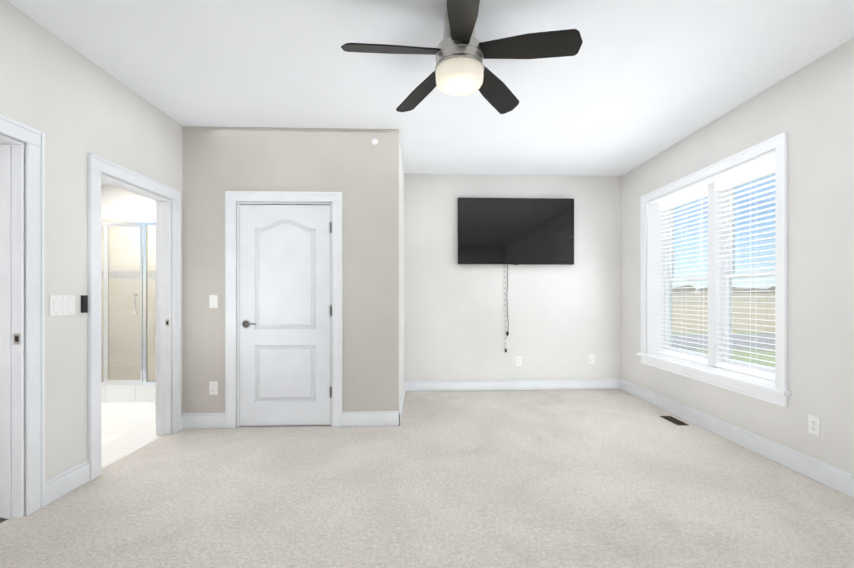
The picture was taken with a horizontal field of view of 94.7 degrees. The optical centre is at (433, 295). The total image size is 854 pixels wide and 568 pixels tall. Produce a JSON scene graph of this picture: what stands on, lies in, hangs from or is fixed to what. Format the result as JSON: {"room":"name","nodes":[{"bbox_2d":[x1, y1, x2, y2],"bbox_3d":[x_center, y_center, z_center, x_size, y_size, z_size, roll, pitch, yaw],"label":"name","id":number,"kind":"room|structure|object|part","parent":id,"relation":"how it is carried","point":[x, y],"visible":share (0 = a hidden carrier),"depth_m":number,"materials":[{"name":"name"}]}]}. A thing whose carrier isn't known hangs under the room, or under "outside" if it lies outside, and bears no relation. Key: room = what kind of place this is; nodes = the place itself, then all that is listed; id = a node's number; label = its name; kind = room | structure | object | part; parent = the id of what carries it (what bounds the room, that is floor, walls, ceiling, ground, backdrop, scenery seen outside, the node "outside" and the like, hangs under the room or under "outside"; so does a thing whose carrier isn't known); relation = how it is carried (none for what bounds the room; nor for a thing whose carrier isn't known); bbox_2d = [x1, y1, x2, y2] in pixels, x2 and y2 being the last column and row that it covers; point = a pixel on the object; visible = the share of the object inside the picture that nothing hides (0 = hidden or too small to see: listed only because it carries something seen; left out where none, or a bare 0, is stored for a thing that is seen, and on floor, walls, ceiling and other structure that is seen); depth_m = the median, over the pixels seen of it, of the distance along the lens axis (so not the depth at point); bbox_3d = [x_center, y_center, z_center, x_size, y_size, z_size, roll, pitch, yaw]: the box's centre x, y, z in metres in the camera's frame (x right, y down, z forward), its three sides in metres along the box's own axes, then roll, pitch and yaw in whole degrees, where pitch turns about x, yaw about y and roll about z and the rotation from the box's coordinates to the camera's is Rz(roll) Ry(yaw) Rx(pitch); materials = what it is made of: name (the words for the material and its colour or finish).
{"room":"empty bedroom","nodes":[
{"label":"empty bedroom","id":0,"kind":"room"},
{"bbox_2d":[0,0,182,515],"bbox_3d":[-2.227,-0.169,0.810,0.120,2.720,5.710,0,0,-2],"label":"wall","id":1,"kind":"structure","parent":0,"point":[76,107],"depth_m":2.40,"materials":[{"name":"beige paint"}]},
{"bbox_2d":[0,114,44,518],"bbox_3d":[-2.255,0.136,1.725,0.162,2.110,0.990,0,0,-2],"label":"door frame","id":2,"kind":"structure","parent":1,"relation":"attached to","point":[12,311],"depth_m":2.12,"materials":[{"name":"white wood"}]},
{"bbox_2d":[14,333,19,344],"bbox_3d":[-2.238,0.231,2.114,0.032,0.060,0.003,0,0,-2],"label":"plate","id":3,"kind":"object","parent":2,"relation":"attached to","point":[16,338],"visible":1,"depth_m":2.11,"materials":[{"name":"silver metal"}]},
{"bbox_2d":[49,295,74,315],"bbox_3d":[-2.215,0.056,2.352,0.010,0.118,0.165,0,0,-2],"label":"switch plate","id":4,"kind":"object","parent":1,"relation":"attached to","point":[61,304],"visible":1,"depth_m":2.34,"materials":[{"name":"white plastic"}]},
{"bbox_2d":[45,460,89,505],"bbox_3d":[-2.213,1.123,2.377,0.016,0.135,0.310,0,0,-2],"label":"baseboard","id":5,"kind":"structure","parent":1,"relation":"attached to","point":[77,476],"depth_m":2.36,"materials":[{"name":"white wood"}]},
{"bbox_2d":[79,295,87,312],"bbox_3d":[-2.214,0.051,2.492,0.022,0.118,0.045,0,0,-2],"label":"remote holder","id":6,"kind":"object","parent":1,"relation":"attached to","point":[83,303],"visible":1,"depth_m":2.48,"materials":[{"name":"black plastic"}]},
{"bbox_2d":[88,153,180,480],"bbox_3d":[-2.299,0.135,3.004,0.162,2.110,0.950,0,0,-2],"label":"door frame","id":7,"kind":"structure","parent":1,"relation":"attached to","point":[97,165],"depth_m":3.36,"materials":[{"name":"white wood"}]},
{"bbox_2d":[101,185,155,219],"bbox_3d":[-3.540,-0.171,5.543,2.420,2.720,0.120,0,0,-2],"label":"wall","id":8,"kind":"structure","parent":0,"point":[118,203],"depth_m":5.45,"materials":[{"name":"paint"}]},
{"bbox_2d":[101,219,155,380],"bbox_3d":[-3.748,0.064,5.470,2.000,2.250,0.012,0,0,-2],"label":"wall tiles","id":9,"kind":"structure","parent":8,"relation":"attached to","point":[126,332],"depth_m":5.43,"materials":[{"name":"beige tile"}]},
{"bbox_2d":[183,126,398,426],"bbox_3d":[-1.294,-0.170,3.639,1.940,2.720,0.120,0,0,-2],"label":"wall","id":10,"kind":"structure","parent":0,"point":[358,169],"depth_m":3.59,"materials":[{"name":"beige paint"}]},
{"bbox_2d":[181,413,224,429],"bbox_3d":[-2.067,1.123,3.533,0.387,0.135,0.040,0,0,-2],"label":"baseboard","id":11,"kind":"structure","parent":10,"relation":"attached to","point":[188,420],"depth_m":3.54,"materials":[{"name":"white wood"}]},
{"bbox_2d":[209,381,217,394],"bbox_3d":[-1.986,0.830,3.551,0.072,0.118,0.008,0,0,-2],"label":"electrical outlet","id":12,"kind":"object","parent":10,"relation":"attached to","point":[213,387],"visible":1,"depth_m":3.55,"materials":[{"name":"white plastic"}]},
{"bbox_2d":[209,295,217,307],"bbox_3d":[-1.986,0.050,3.550,0.072,0.118,0.010,0,0,-2],"label":"light switch","id":13,"kind":"object","parent":10,"relation":"attached to","point":[213,301],"visible":1,"depth_m":3.55,"materials":[{"name":"white plastic"}]},
{"bbox_2d":[225,191,341,427],"bbox_3d":[-1.355,0.122,3.625,1.042,2.135,0.144,0,0,-2],"label":"door frame","id":14,"kind":"structure","parent":10,"relation":"attached to","point":[273,198],"depth_m":3.56,"materials":[{"name":"white wood"}]},
{"bbox_2d":[239,205,330,425],"bbox_3d":[-1.354,0.175,3.602,0.822,2.010,0.035,0,0,-2],"label":"closet door","id":15,"kind":"structure","parent":10,"relation":"in","point":[318,219],"depth_m":3.58,"materials":[{"name":"white wood"}]},
{"bbox_2d":[242,321,315,401],"bbox_3d":[-1.406,0.594,3.563,0.658,0.743,0.070,0,0,-2],"label":"panel","id":16,"kind":"object","parent":15,"relation":"attached to","point":[284,373],"depth_m":3.59,"materials":[{"name":"white wood"}]},
{"bbox_3d":[-1.665,0.255,3.546,0.139,0.066,0.056,0,0,-2],"label":"handle","id":17,"kind":"part","parent":16,"relation":"part of","materials":[{"name":"grey metal"}]},
{"bbox_3d":[-1.354,0.705,3.592,0.552,0.520,0.014,0,0,-2],"label":"panel","id":18,"kind":"part","parent":16,"relation":"part of","materials":[{"name":"white wood"}]},
{"bbox_2d":[254,219,315,329],"bbox_3d":[-1.354,-0.198,3.592,0.552,1.005,0.014,0,0,-2],"label":"panel","id":19,"kind":"object","parent":15,"relation":"attached to","point":[284,274],"visible":1,"depth_m":3.59,"materials":[{"name":"white wood"}]},
{"bbox_2d":[330,222,331,397],"bbox_3d":[-0.939,0.126,3.591,0.018,1.598,0.017,0,0,-2],"label":"closet door hinges","id":20,"kind":"object","parent":15,"relation":"attached to","point":[330,308],"visible":1,"depth_m":3.58,"materials":[{"name":"grey metal"}]},
{"bbox_2d":[342,411,396,426],"bbox_3d":[-0.588,1.122,3.596,0.491,0.135,0.016,0,0,-2],"label":"baseboard","id":21,"kind":"structure","parent":10,"relation":"attached to","point":[359,418],"depth_m":3.59,"materials":[{"name":"white wood"}]},
{"bbox_2d":[372,139,377,144],"bbox_3d":[-0.537,-1.410,3.597,0.060,0.060,0.014,0,0,-2],"label":"sensor","id":22,"kind":"object","parent":10,"relation":"attached to","point":[374,141],"visible":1,"depth_m":3.59,"materials":[{"name":"white plastic"}]},
{"bbox_2d":[399,136,403,405],"bbox_3d":[-0.406,-0.170,4.325,0.120,2.720,1.190,0,0,-2],"label":"wall","id":23,"kind":"structure","parent":0,"point":[401,275],"depth_m":4.18,"materials":[{"name":"beige paint"}]},
{"bbox_2d":[397,380,408,425],"bbox_3d":[-0.336,1.122,4.245,0.016,0.135,1.296,0,0,-2],"label":"baseboard","id":24,"kind":"structure","parent":23,"relation":"attached to","point":[406,382],"depth_m":4.06,"materials":[{"name":"white wood"}]},
{"bbox_2d":[0,390,853,567],"bbox_3d":[0.274,1.251,1.552,5.050,0.120,7.020,0,0,-2],"label":"floor carpet","id":25,"kind":"object","parent":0,"point":[543,479],"visible":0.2,"depth_m":2.30,"materials":[{"name":"beige carpet"}]},
{"bbox_2d":[660,416,687,424],"bbox_3d":[2.290,1.187,3.752,0.105,0.006,0.270,0,0,-2],"label":"air vent register","id":26,"kind":"object","parent":25,"relation":"on","point":[673,420],"visible":0.98,"depth_m":3.75,"materials":[{"name":"brown metal"}]},
{"bbox_2d":[7,0,853,175],"bbox_3d":[0.244,-1.589,1.550,5.110,0.120,7.020,0,0,-2],"label":"ceiling","id":27,"kind":"structure","parent":0,"point":[631,85],"depth_m":2.62,"materials":[{"name":"paint"}]},
{"bbox_2d":[341,0,582,113],"bbox_3d":[0.129,-1.328,2.087,1.185,0.401,1.165,0,0,-2],"label":"fan","id":28,"kind":"object","parent":27,"relation":"hanging from","point":[461,51],"visible":1,"depth_m":2.02,"materials":[{"name":"black wood"}]},
{"bbox_3d":[0.139,-1.170,2.127,0.258,0.085,0.258,0,0,-2],"label":"light glass","id":29,"kind":"part","parent":28,"relation":"part of","materials":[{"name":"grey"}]},
{"bbox_2d":[404,174,620,379],"bbox_3d":[0.950,-0.171,5.027,2.880,2.720,0.120,0,0,-2],"label":"wall","id":30,"kind":"structure","parent":0,"point":[564,321],"depth_m":4.97,"materials":[{"name":"beige paint"}]},
{"bbox_2d":[409,379,620,390],"bbox_3d":[1.002,1.122,4.961,2.740,0.135,0.016,0,0,-2],"label":"baseboard","id":31,"kind":"structure","parent":30,"relation":"attached to","point":[529,384],"depth_m":4.95,"materials":[{"name":"white wood"}]},
{"bbox_2d":[458,198,573,352],"bbox_3d":[1.028,-0.250,4.936,1.460,1.942,0.066,0,0,-2],"label":"tv","id":32,"kind":"object","parent":30,"relation":"attached to","point":[527,231],"visible":1,"depth_m":4.91,"materials":[{"name":"black plastic"}]},
{"bbox_3d":[0.911,0.138,4.949,0.063,1.167,0.020,0,0,-2],"label":"cord","id":33,"kind":"part","parent":32,"relation":"part of","materials":[{"name":"black plastic"}]},
{"bbox_3d":[1.028,-0.804,4.936,1.460,0.833,0.066,0,0,-2],"label":"panel","id":34,"kind":"part","parent":32,"relation":"part of","materials":[{"name":"black glass"}]},
{"bbox_2d":[516,356,521,365],"bbox_3d":[1.077,0.819,4.967,0.072,0.118,0.008,0,0,-2],"label":"electrical outlet","id":35,"kind":"object","parent":30,"relation":"attached to","point":[518,360],"visible":1,"depth_m":4.96,"materials":[{"name":"white plastic"}]},
{"bbox_2d":[589,354,594,363],"bbox_3d":[2.007,0.799,4.999,0.072,0.118,0.008,0,0,-2],"label":"electrical outlet","id":36,"kind":"object","parent":30,"relation":"attached to","point":[591,358],"visible":1,"depth_m":5.00,"materials":[{"name":"white plastic"}]},
{"bbox_2d":[621,37,853,474],"bbox_3d":[2.653,-0.169,1.633,0.290,2.720,7.020,0,0,-2],"label":"wall","id":37,"kind":"structure","parent":0,"point":[809,108],"depth_m":2.64,"materials":[{"name":"beige paint"}]},
{"bbox_2d":[637,132,790,406],"bbox_3d":[2.551,-0.186,3.646,0.335,1.918,1.850,0,0,-2],"label":"window unit","id":38,"kind":"structure","parent":37,"relation":"in","point":[716,313],"depth_m":3.59,"materials":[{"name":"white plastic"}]},
{"bbox_2d":[658,159,774,379],"bbox_3d":[2.594,-0.200,3.647,0.076,1.686,1.594,0,0,-2],"label":"window blind","id":39,"kind":"object","parent":38,"relation":"attached to","point":[759,169],"visible":0.75,"depth_m":3.48,"materials":[{"name":"white plastic"}]},
{"bbox_2d":[621,379,853,497],"bbox_3d":[2.500,1.123,1.628,0.016,0.135,6.780,0,0,-2],"label":"baseboard","id":40,"kind":"structure","parent":37,"relation":"attached to","point":[842,481],"depth_m":2.97,"materials":[{"name":"white wood"}]},
{"bbox_2d":[808,415,819,435],"bbox_3d":[2.472,0.840,2.558,0.008,0.118,0.072,0,0,-2],"label":"electrical outlet","id":41,"kind":"object","parent":37,"relation":"attached to","point":[814,425],"visible":1,"depth_m":2.55,"materials":[{"name":"white plastic"}]},
{"label":"outside","id":42,"kind":"structure","parent":0,"visible":0},
{"bbox_2d":[672,293,774,366],"bbox_3d":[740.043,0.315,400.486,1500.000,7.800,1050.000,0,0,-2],"label":"ground","id":43,"kind":"structure","parent":42,"point":[739,310],"depth_m":60.31,"materials":[{"name":"brown"}]},
{"bbox_2d":[672,285,774,303],"bbox_3d":[283.651,-2.128,209.165,463.281,13.266,240.950,0,0,-2],"label":"trees","id":44,"kind":"object","parent":43,"relation":"on","point":[706,288],"depth_m":297.08,"materials":[{"name":"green plant"}]},
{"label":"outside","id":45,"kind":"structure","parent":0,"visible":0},
{"bbox_2d":[101,402,161,467],"bbox_3d":[-3.579,1.250,4.036,2.480,0.120,3.130,0,0,-2],"label":"floor","id":46,"kind":"structure","parent":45,"point":[128,428],"depth_m":3.54,"materials":[{"name":"white tile"}]},
{"bbox_2d":[101,222,155,402],"bbox_3d":[-3.740,0.179,4.658,1.920,2.020,0.564,0,0,-2],"label":"shower enclosure","id":47,"kind":"object","parent":46,"relation":"on","point":[123,391],"visible":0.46,"depth_m":4.43,"materials":[{"name":"clear glass"}]}
]}

